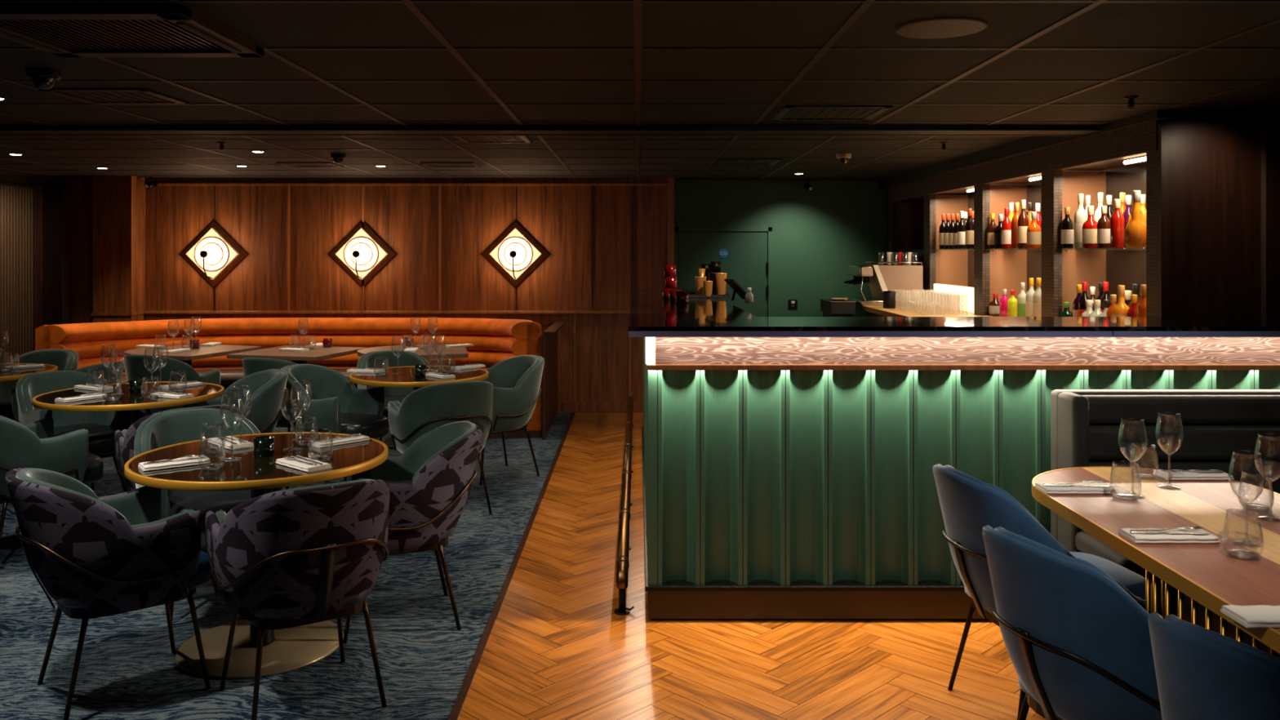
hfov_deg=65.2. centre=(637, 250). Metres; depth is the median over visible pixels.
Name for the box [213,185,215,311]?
trim
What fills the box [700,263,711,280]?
canister
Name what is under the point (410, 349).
napkin
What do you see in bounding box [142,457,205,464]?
knife
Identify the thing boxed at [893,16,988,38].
ceiling speaker
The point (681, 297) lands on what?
tealight holder
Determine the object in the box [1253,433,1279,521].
wine glass
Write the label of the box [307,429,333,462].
tumbler
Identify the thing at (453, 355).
tumbler
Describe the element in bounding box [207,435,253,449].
napkin
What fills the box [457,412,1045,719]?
floor
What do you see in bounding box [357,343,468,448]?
cafe table
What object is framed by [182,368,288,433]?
armchair
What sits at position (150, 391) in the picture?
wine glass
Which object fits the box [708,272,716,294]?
cocktail shaker
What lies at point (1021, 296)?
bottle
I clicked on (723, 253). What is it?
door sign
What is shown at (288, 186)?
trim
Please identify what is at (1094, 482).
fork
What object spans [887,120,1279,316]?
bar cabinet
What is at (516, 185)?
trim
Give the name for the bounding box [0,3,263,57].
ceiling vent
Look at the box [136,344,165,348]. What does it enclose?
napkin
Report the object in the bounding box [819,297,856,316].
well
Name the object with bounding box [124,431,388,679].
round table
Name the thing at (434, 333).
bowl
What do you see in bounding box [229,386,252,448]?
wine glass
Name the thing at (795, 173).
recessed light
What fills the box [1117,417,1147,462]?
bowl
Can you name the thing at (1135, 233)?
bottle
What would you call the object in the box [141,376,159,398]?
tumbler
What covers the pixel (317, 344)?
napkin
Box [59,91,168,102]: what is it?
grille
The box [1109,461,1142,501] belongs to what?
tumbler
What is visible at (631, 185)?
trim
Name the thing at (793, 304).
wall socket
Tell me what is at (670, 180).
trim
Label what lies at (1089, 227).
bottle
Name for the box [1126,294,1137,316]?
bottle
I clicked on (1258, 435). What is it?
bowl
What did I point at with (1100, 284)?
bottle
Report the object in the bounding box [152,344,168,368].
bowl
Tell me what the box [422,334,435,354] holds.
bowl
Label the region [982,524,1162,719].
armchair
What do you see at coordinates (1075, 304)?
bottle
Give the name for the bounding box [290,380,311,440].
wine glass
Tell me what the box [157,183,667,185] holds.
trim
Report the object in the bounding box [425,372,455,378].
napkin
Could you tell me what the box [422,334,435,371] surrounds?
wine glass
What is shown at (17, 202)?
wall
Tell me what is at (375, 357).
tumbler
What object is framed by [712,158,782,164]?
ceiling vent
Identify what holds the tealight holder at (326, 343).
on the cafe table at (318, 353)
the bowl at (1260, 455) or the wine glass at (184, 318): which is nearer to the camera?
the bowl at (1260, 455)
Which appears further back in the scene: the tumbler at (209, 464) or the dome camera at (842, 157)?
the dome camera at (842, 157)
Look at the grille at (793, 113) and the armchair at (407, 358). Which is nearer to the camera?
the grille at (793, 113)
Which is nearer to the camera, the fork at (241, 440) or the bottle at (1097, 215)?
the fork at (241, 440)
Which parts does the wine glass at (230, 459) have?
stem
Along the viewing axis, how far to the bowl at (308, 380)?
4.22 m
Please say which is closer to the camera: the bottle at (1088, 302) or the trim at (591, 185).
the bottle at (1088, 302)
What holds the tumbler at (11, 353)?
on the round table at (15, 374)
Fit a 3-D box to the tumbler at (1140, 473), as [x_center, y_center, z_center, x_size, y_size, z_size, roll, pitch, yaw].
[1.786,0.743,3.529,0.095,0.114,0.095,0,0,0]
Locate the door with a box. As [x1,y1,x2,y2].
[674,226,772,316]
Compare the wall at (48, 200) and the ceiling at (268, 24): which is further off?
the wall at (48, 200)
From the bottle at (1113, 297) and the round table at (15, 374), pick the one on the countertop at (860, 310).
the bottle at (1113, 297)
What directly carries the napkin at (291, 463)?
on the round table at (290, 649)
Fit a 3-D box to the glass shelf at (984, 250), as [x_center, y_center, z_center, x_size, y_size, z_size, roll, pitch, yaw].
[2.612,-0.007,6.565,0.325,0.008,1.020,0,0,0]
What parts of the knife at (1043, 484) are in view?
handle, blade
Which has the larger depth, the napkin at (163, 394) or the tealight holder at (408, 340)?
the tealight holder at (408, 340)
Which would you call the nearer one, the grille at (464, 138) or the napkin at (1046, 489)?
the napkin at (1046, 489)
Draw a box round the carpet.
[0,412,572,719]
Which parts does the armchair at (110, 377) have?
backrest, leg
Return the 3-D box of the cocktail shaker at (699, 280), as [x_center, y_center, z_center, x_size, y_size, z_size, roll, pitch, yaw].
[0.410,0.233,6.550,0.078,0.125,0.078,0,0,0]
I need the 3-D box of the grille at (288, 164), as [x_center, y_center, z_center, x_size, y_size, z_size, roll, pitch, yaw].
[-2.654,-0.697,8.100,0.308,0.005,0.320,0,0,0]
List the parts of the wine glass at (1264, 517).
stem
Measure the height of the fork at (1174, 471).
0.009 m
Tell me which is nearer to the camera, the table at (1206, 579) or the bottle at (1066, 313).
the table at (1206, 579)
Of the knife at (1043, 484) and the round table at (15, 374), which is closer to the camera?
the knife at (1043, 484)
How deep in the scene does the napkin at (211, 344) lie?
8.39 m
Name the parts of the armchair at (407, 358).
backrest, seat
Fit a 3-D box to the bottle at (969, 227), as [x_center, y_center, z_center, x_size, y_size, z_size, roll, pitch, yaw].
[2.520,-0.165,7.590,0.068,0.307,0.068,0,0,0]
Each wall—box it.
[0,182,35,363]
[35,186,62,328]
[70,177,667,412]
[674,180,888,316]
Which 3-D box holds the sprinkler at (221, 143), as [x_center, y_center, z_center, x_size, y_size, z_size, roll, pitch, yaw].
[-2.680,-0.673,6.440,0.060,0.057,0.060,0,0,0]
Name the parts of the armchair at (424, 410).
backrest, rail, leg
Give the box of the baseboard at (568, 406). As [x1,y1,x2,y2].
[563,401,642,412]
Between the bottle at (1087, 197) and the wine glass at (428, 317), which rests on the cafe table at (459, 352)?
the wine glass at (428, 317)
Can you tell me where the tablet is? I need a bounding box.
[724,279,746,300]
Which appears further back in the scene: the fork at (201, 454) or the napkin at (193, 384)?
the napkin at (193, 384)
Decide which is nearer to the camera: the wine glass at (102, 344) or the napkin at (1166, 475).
the napkin at (1166, 475)
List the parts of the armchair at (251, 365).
backrest, seat, seat, leg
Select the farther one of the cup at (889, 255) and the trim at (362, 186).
the trim at (362, 186)
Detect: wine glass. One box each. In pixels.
[100,344,116,386]
[108,349,125,395]
[143,347,160,392]
[152,344,168,388]
[183,318,195,348]
[219,395,244,461]
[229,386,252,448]
[280,386,303,451]
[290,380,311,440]
[297,317,308,348]
[391,335,404,374]
[409,316,420,346]
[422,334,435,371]
[427,316,438,346]
[432,333,445,371]
[1117,417,1147,497]
[1155,412,1183,488]
[1228,450,1265,546]
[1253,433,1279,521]
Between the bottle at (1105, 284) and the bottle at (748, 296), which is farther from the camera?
the bottle at (748, 296)
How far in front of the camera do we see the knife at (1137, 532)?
2.76 m
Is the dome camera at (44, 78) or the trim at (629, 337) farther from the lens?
the trim at (629, 337)
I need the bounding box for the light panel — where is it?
[933,283,973,313]
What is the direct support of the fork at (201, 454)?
on the napkin at (157, 466)
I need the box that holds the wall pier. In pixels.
[90,175,145,322]
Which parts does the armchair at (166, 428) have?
leg, backrest, seat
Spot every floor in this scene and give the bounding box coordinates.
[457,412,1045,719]
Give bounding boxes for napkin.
[2,364,44,369]
[54,392,107,402]
[73,383,113,391]
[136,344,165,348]
[137,454,210,471]
[150,391,194,399]
[158,382,204,389]
[159,348,191,353]
[200,342,221,346]
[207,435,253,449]
[275,455,332,472]
[278,347,309,351]
[307,342,322,346]
[307,433,369,448]
[346,368,385,373]
[404,347,418,352]
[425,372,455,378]
[443,343,473,347]
[449,364,485,369]
[1034,482,1115,493]
[1118,528,1219,543]
[1153,469,1234,479]
[1220,604,1279,627]
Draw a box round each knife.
[61,393,102,398]
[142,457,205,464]
[216,435,237,444]
[293,455,322,464]
[314,433,361,440]
[1042,484,1109,486]
[1129,531,1210,534]
[1160,469,1222,471]
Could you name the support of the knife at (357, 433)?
on the napkin at (320, 444)
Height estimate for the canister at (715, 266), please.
0.220 m
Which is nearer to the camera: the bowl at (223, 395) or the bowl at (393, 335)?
the bowl at (223, 395)
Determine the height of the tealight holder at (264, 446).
0.070 m
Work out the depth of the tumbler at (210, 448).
3.97 m
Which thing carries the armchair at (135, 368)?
on the carpet
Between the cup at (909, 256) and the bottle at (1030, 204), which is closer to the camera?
the bottle at (1030, 204)
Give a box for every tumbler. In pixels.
[0,353,13,371]
[3,351,19,367]
[85,368,104,386]
[102,377,121,400]
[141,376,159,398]
[168,370,186,391]
[197,435,226,470]
[200,423,225,453]
[294,416,318,445]
[303,334,315,349]
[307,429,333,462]
[373,356,388,375]
[428,355,443,372]
[440,355,455,373]
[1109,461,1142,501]
[1128,443,1159,479]
[1222,509,1263,559]
[1238,470,1274,511]
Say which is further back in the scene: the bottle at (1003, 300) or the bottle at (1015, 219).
the bottle at (1003, 300)
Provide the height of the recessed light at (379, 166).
0.022 m
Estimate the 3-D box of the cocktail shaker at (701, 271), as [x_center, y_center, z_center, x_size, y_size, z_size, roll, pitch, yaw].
[0.427,0.207,6.680,0.048,0.175,0.048,0,0,0]
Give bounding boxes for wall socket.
[788,299,797,308]
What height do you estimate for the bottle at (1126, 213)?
0.284 m
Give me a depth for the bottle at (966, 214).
8.01 m
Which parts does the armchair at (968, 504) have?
leg, seat, leg, rail, backrest, seat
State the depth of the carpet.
3.97 m
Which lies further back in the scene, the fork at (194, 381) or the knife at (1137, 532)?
the fork at (194, 381)
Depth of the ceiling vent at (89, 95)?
4.19 m
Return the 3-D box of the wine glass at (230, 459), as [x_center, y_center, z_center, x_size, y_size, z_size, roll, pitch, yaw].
[-1.552,0.674,3.822,0.087,0.248,0.087,0,0,0]
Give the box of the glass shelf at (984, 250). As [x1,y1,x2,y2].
[984,249,1041,250]
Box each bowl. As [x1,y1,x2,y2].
[100,344,116,368]
[108,349,125,374]
[143,347,160,372]
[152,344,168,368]
[219,395,244,431]
[229,386,252,420]
[280,386,303,422]
[290,380,311,413]
[391,335,404,356]
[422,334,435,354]
[432,333,445,354]
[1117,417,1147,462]
[1155,412,1183,454]
[1228,450,1265,503]
[1253,433,1279,481]
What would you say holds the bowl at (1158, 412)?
on the wine glass at (1167, 486)
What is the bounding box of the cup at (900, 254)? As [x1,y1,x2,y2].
[897,252,902,265]
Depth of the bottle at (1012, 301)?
6.70 m
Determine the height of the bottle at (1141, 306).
0.291 m
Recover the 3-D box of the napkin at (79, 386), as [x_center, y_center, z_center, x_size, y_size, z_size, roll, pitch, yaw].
[-3.158,0.791,5.797,0.230,0.018,0.102,0,0,29]
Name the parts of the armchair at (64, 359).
seat, backrest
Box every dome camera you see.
[25,66,61,89]
[330,153,346,163]
[835,153,851,163]
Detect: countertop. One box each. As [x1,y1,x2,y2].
[627,288,1279,337]
[831,297,992,316]
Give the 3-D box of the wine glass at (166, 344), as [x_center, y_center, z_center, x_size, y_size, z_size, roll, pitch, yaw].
[-2.781,0.674,5.825,0.087,0.248,0.087,0,0,0]
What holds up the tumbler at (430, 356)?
on the round table at (408, 379)
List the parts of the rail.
post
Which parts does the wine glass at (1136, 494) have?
stem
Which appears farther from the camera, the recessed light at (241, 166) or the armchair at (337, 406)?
the recessed light at (241, 166)
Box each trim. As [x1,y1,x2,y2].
[0,134,1084,136]
[62,187,70,324]
[144,311,630,314]
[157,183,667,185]
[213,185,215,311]
[287,185,289,311]
[361,185,364,311]
[438,185,440,311]
[448,412,575,719]
[515,185,517,311]
[573,314,575,401]
[591,185,592,311]
[629,337,631,395]
[631,185,632,301]
[667,177,674,265]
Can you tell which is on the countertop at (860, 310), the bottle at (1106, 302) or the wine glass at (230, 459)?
the bottle at (1106, 302)
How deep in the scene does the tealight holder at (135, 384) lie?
5.63 m
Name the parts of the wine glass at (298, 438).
stem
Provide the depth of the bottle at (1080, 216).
5.67 m
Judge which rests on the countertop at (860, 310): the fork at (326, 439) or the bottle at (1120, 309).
the bottle at (1120, 309)
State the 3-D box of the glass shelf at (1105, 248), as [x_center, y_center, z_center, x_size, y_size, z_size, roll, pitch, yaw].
[2.612,-0.007,5.335,0.325,0.008,1.060,0,0,0]
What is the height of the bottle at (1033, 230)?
0.235 m
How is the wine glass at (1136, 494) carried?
on the table at (1206, 579)
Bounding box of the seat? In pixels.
[1050,389,1279,616]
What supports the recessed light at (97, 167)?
in the ceiling at (193, 157)
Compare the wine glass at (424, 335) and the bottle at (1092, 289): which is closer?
the bottle at (1092, 289)
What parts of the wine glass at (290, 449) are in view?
stem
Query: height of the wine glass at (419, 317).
0.248 m
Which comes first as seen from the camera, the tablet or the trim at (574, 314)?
the tablet
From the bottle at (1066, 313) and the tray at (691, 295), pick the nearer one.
the bottle at (1066, 313)
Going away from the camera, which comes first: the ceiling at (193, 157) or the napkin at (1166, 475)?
the napkin at (1166, 475)
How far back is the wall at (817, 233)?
9.95 m
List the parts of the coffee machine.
cup rail, cup rail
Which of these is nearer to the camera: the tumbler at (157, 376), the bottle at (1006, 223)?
the tumbler at (157, 376)
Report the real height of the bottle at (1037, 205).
0.299 m
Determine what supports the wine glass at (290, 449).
on the round table at (290, 649)
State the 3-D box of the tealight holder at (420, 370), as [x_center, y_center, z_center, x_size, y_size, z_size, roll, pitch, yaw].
[-1.387,0.764,6.383,0.076,0.070,0.076,0,0,0]
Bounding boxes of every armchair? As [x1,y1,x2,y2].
[0,348,78,419]
[0,415,103,541]
[5,467,212,719]
[11,360,124,475]
[16,370,124,491]
[115,404,245,490]
[123,354,220,417]
[134,408,281,618]
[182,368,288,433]
[205,479,390,719]
[242,357,297,431]
[280,364,388,489]
[342,420,484,643]
[356,350,430,441]
[388,381,493,514]
[480,355,544,485]
[933,463,1145,719]
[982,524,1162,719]
[1147,612,1279,719]
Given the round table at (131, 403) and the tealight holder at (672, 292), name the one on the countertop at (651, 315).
the tealight holder at (672, 292)
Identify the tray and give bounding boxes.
[688,292,730,297]
[847,297,883,305]
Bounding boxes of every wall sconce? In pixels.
[181,221,246,286]
[329,222,395,285]
[483,222,548,286]
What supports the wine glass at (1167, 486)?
on the table at (1206, 579)
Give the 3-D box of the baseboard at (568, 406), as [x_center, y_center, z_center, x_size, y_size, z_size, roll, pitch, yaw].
[-0.340,1.500,9.595,0.760,0.100,0.030,0,0,0]
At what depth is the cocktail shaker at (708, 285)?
6.43 m
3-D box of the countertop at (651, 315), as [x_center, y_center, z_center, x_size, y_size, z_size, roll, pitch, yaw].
[1.650,0.325,6.000,3.380,0.042,4.000,0,0,0]
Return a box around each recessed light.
[0,95,8,100]
[7,152,24,155]
[95,166,109,168]
[235,164,248,167]
[249,150,266,152]
[373,164,386,167]
[793,172,804,174]
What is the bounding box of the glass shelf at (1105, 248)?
[1105,248,1146,248]
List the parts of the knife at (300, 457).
blade, handle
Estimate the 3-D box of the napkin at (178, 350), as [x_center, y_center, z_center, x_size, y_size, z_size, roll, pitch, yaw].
[-3.653,0.791,7.895,0.102,0.018,0.230,0,0,17]
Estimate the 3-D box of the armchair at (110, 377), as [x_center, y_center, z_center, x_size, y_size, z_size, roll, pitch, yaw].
[-3.831,1.150,6.745,0.670,0.804,0.564,0,0,10]
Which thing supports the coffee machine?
on the countertop at (860, 310)
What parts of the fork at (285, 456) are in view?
handle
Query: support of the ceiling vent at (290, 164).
in the ceiling at (193, 157)
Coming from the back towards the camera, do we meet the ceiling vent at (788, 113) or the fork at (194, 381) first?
the fork at (194, 381)
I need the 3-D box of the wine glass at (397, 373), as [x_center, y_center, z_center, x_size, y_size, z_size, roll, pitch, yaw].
[-1.557,0.674,6.487,0.087,0.248,0.087,0,0,0]
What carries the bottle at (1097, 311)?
on the countertop at (860, 310)
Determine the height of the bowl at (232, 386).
0.138 m
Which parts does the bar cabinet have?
mosaic post, mosaic post, mosaic post, mosaic post, panel, mosaic post, panel, trim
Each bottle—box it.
[745,287,753,302]
[938,213,945,248]
[943,213,950,248]
[947,213,955,248]
[952,213,959,248]
[957,211,965,248]
[964,208,973,248]
[964,212,968,222]
[987,213,996,248]
[988,293,999,316]
[994,213,1003,248]
[999,288,1008,316]
[1001,208,1011,248]
[1007,289,1017,316]
[1008,202,1013,221]
[1011,202,1019,248]
[1017,200,1028,248]
[1017,282,1026,316]
[1025,277,1035,316]
[1026,212,1041,248]
[1027,202,1032,226]
[1032,277,1041,316]
[1035,203,1041,248]
[1058,302,1072,316]
[1061,207,1073,248]
[1072,284,1082,316]
[1074,193,1087,248]
[1078,281,1090,316]
[1080,299,1093,316]
[1082,205,1098,248]
[1084,195,1090,215]
[1088,299,1102,316]
[1089,286,1095,311]
[1093,192,1103,248]
[1095,282,1103,299]
[1097,205,1110,248]
[1098,299,1110,316]
[1100,281,1111,311]
[1102,195,1114,248]
[1106,294,1116,316]
[1110,199,1124,248]
[1111,284,1129,316]
[1120,192,1125,213]
[1122,195,1132,248]
[1124,190,1146,248]
[1124,290,1132,306]
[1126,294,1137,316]
[1128,284,1140,307]
[1136,284,1146,316]
[1140,194,1146,222]
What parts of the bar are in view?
fluted panel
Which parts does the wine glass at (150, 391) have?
stem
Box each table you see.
[0,363,57,381]
[31,381,224,493]
[124,344,261,366]
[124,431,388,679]
[226,345,366,431]
[349,365,488,391]
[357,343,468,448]
[1031,466,1279,657]
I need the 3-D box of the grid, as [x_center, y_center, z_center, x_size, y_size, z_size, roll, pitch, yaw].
[-1.650,-0.653,1.780,10.100,0.014,6.760,0,0,0]
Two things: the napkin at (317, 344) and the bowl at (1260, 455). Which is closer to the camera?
the bowl at (1260, 455)
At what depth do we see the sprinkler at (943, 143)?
6.43 m
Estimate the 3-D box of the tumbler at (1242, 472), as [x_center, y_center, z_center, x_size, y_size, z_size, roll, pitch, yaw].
[1.911,0.743,3.093,0.095,0.114,0.095,0,0,0]
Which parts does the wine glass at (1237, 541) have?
stem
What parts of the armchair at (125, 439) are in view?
rail, backrest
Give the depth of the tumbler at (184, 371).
5.68 m
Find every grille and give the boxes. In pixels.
[0,19,224,50]
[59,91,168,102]
[286,163,335,166]
[429,163,473,166]
[462,136,519,142]
[719,160,775,164]
[782,108,873,119]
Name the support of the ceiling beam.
attached to the ceiling at (193, 157)
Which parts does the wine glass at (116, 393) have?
stem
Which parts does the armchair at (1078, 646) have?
leg, seat, seat, backrest, rail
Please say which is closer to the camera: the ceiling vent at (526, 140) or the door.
the ceiling vent at (526, 140)
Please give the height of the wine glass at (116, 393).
0.248 m
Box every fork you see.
[64,391,98,397]
[146,453,203,462]
[154,391,182,395]
[169,381,198,384]
[222,435,248,441]
[281,455,316,465]
[319,434,361,440]
[1043,480,1103,484]
[1129,525,1202,531]
[1165,470,1223,473]
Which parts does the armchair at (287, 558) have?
leg, leg, backrest, rail, seat, seat, leg, leg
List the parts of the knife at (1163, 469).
blade, handle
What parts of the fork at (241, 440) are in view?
handle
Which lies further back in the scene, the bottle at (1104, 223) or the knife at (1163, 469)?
the bottle at (1104, 223)
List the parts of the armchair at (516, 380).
leg, leg, seat, backrest, rail, leg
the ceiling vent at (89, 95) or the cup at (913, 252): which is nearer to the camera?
the ceiling vent at (89, 95)
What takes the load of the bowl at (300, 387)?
on the wine glass at (290, 449)
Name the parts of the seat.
seat, frame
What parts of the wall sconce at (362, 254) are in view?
arm, diffuser panel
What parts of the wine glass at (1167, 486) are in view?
stem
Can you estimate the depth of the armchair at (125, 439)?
4.84 m
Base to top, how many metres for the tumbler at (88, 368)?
0.114 m
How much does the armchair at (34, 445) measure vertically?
0.804 m
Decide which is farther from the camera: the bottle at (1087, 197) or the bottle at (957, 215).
the bottle at (957, 215)
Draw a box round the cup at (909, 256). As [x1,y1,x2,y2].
[906,252,912,265]
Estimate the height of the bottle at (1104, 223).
0.230 m
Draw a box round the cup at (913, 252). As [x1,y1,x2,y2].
[912,252,918,265]
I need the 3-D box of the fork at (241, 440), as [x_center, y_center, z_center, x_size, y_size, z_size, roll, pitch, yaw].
[-1.669,0.777,4.133,0.202,0.009,0.022,0,0,41]
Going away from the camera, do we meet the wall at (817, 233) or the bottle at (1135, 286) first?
the bottle at (1135, 286)
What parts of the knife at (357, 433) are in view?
handle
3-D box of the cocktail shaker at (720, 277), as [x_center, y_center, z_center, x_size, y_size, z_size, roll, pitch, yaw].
[0.542,0.220,6.500,0.074,0.150,0.074,0,0,0]
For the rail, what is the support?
on the floor at (883, 699)
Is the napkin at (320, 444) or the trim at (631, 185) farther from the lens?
the trim at (631, 185)
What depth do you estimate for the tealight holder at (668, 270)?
6.17 m
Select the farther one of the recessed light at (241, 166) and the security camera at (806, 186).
the security camera at (806, 186)
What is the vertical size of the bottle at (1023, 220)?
0.320 m
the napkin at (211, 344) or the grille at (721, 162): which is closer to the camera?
the grille at (721, 162)
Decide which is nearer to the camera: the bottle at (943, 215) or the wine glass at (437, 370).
the wine glass at (437, 370)
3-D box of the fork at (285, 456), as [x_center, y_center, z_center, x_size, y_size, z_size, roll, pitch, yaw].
[-1.253,0.777,3.705,0.202,0.009,0.022,0,0,38]
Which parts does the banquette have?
seat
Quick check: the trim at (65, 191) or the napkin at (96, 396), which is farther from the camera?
the trim at (65, 191)
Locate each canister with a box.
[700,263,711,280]
[711,262,721,272]
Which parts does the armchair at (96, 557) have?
leg, leg, rail, backrest, seat, seat, leg, leg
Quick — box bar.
[641,337,1279,618]
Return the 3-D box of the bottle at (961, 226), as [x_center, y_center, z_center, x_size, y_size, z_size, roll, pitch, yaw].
[2.520,-0.159,7.777,0.068,0.294,0.068,0,0,0]
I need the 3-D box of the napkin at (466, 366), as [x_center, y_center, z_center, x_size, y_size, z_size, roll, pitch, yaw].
[-1.159,0.791,6.818,0.102,0.018,0.230,0,0,39]
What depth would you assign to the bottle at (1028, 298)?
6.39 m
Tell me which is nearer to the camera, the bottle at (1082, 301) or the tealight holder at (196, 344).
the bottle at (1082, 301)
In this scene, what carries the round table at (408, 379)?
on the carpet
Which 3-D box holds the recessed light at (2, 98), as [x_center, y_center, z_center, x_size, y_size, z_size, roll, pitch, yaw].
[-2.720,-0.649,4.220,0.104,0.022,0.104,0,0,0]
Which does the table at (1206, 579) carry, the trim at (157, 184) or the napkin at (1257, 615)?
the napkin at (1257, 615)
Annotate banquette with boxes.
[35,317,542,439]
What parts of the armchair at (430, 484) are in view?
leg, backrest, seat, rail, leg, seat, leg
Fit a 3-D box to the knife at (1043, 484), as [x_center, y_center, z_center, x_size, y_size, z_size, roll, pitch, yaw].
[1.454,0.779,3.316,0.218,0.004,0.014,0,0,3]
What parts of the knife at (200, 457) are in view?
handle, blade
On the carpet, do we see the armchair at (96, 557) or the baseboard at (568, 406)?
the armchair at (96, 557)
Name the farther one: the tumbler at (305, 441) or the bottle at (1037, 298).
the bottle at (1037, 298)
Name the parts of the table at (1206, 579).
rod, rod, rod, rod, rod, rod, rod, rod, rod, rod, rod, rod, rod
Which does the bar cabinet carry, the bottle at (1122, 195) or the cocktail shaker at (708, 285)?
the bottle at (1122, 195)
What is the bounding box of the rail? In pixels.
[613,395,634,615]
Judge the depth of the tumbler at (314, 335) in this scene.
8.11 m
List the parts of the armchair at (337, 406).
rail, backrest, seat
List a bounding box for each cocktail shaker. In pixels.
[694,276,706,294]
[698,268,705,276]
[702,280,712,296]
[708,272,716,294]
[715,272,727,294]
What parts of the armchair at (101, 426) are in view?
backrest, seat, leg, seat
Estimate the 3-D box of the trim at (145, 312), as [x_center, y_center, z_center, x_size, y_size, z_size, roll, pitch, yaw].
[-2.210,0.592,9.588,5.020,0.027,0.045,0,0,0]
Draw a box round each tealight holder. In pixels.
[128,378,144,392]
[189,339,199,349]
[253,435,274,457]
[322,338,332,347]
[404,337,413,346]
[414,364,426,376]
[662,288,675,299]
[663,265,675,276]
[664,276,676,288]
[669,288,681,301]
[675,290,688,303]
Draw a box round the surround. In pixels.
[542,320,565,439]
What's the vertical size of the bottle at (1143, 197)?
0.279 m
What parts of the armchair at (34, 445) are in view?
leg, seat, rail, backrest, seat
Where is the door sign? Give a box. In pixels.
[719,248,728,257]
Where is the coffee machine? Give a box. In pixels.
[844,261,923,305]
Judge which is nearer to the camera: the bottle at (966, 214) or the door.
the bottle at (966, 214)
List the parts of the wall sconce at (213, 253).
arm, diffuser panel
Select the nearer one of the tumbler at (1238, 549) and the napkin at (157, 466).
the tumbler at (1238, 549)
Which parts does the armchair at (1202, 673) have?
backrest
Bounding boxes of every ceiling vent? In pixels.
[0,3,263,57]
[38,88,188,104]
[275,162,343,167]
[420,162,481,167]
[453,136,532,143]
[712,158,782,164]
[771,105,893,120]
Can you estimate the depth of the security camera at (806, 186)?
9.71 m
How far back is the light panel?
7.73 m
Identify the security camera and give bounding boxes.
[144,177,157,189]
[804,178,813,191]
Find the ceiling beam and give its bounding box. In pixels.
[0,124,1101,134]
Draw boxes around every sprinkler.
[217,141,226,151]
[938,141,948,151]
[1123,95,1138,110]
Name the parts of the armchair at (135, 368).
seat, backrest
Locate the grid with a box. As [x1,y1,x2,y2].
[0,0,1279,125]
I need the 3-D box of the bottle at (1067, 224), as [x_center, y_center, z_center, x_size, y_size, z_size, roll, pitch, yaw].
[2.502,-0.132,5.827,0.068,0.241,0.068,0,0,0]
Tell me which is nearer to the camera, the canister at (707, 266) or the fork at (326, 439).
the fork at (326, 439)
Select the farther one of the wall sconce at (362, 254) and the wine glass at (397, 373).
the wall sconce at (362, 254)
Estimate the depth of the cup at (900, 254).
8.52 m
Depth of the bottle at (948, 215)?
8.11 m
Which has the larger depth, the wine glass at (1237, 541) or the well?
the well
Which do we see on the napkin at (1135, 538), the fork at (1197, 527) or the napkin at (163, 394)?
the fork at (1197, 527)
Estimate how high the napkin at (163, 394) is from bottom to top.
0.018 m
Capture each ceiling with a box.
[0,3,1279,189]
[0,136,1029,188]
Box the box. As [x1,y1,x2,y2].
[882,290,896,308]
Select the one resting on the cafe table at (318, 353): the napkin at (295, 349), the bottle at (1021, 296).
the napkin at (295, 349)
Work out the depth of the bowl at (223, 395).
3.81 m
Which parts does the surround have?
panel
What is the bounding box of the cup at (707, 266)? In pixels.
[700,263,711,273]
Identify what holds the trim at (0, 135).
attached to the ceiling beam
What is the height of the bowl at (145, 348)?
0.138 m
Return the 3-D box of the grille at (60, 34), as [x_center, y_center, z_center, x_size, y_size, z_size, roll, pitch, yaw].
[-1.522,-0.639,2.915,0.492,0.020,0.450,0,0,0]
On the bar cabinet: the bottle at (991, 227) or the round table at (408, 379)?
the bottle at (991, 227)
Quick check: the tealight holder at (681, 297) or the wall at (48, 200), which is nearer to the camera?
the tealight holder at (681, 297)
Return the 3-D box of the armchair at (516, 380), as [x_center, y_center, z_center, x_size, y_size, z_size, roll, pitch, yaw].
[-0.976,1.150,6.918,0.670,0.804,0.564,0,0,-38]
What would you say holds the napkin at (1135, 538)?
on the table at (1206, 579)
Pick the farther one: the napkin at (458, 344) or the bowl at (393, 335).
the napkin at (458, 344)
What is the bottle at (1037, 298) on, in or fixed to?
on the countertop at (860, 310)
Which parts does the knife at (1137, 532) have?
handle, blade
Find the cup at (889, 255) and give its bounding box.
[886,252,892,265]
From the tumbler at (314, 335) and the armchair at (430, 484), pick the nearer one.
the armchair at (430, 484)
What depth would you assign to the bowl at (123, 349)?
5.55 m
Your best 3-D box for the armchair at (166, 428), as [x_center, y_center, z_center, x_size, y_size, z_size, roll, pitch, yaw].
[-1.929,1.150,4.463,0.564,0.804,0.670,0,0,-40]
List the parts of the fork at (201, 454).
handle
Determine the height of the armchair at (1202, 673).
0.832 m
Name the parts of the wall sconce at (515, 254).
arm, diffuser panel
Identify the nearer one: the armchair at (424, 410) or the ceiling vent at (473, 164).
the armchair at (424, 410)
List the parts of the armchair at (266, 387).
backrest, rail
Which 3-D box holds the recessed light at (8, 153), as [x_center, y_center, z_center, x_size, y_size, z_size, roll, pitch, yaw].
[-4.480,-0.699,7.200,0.104,0.022,0.104,0,0,0]

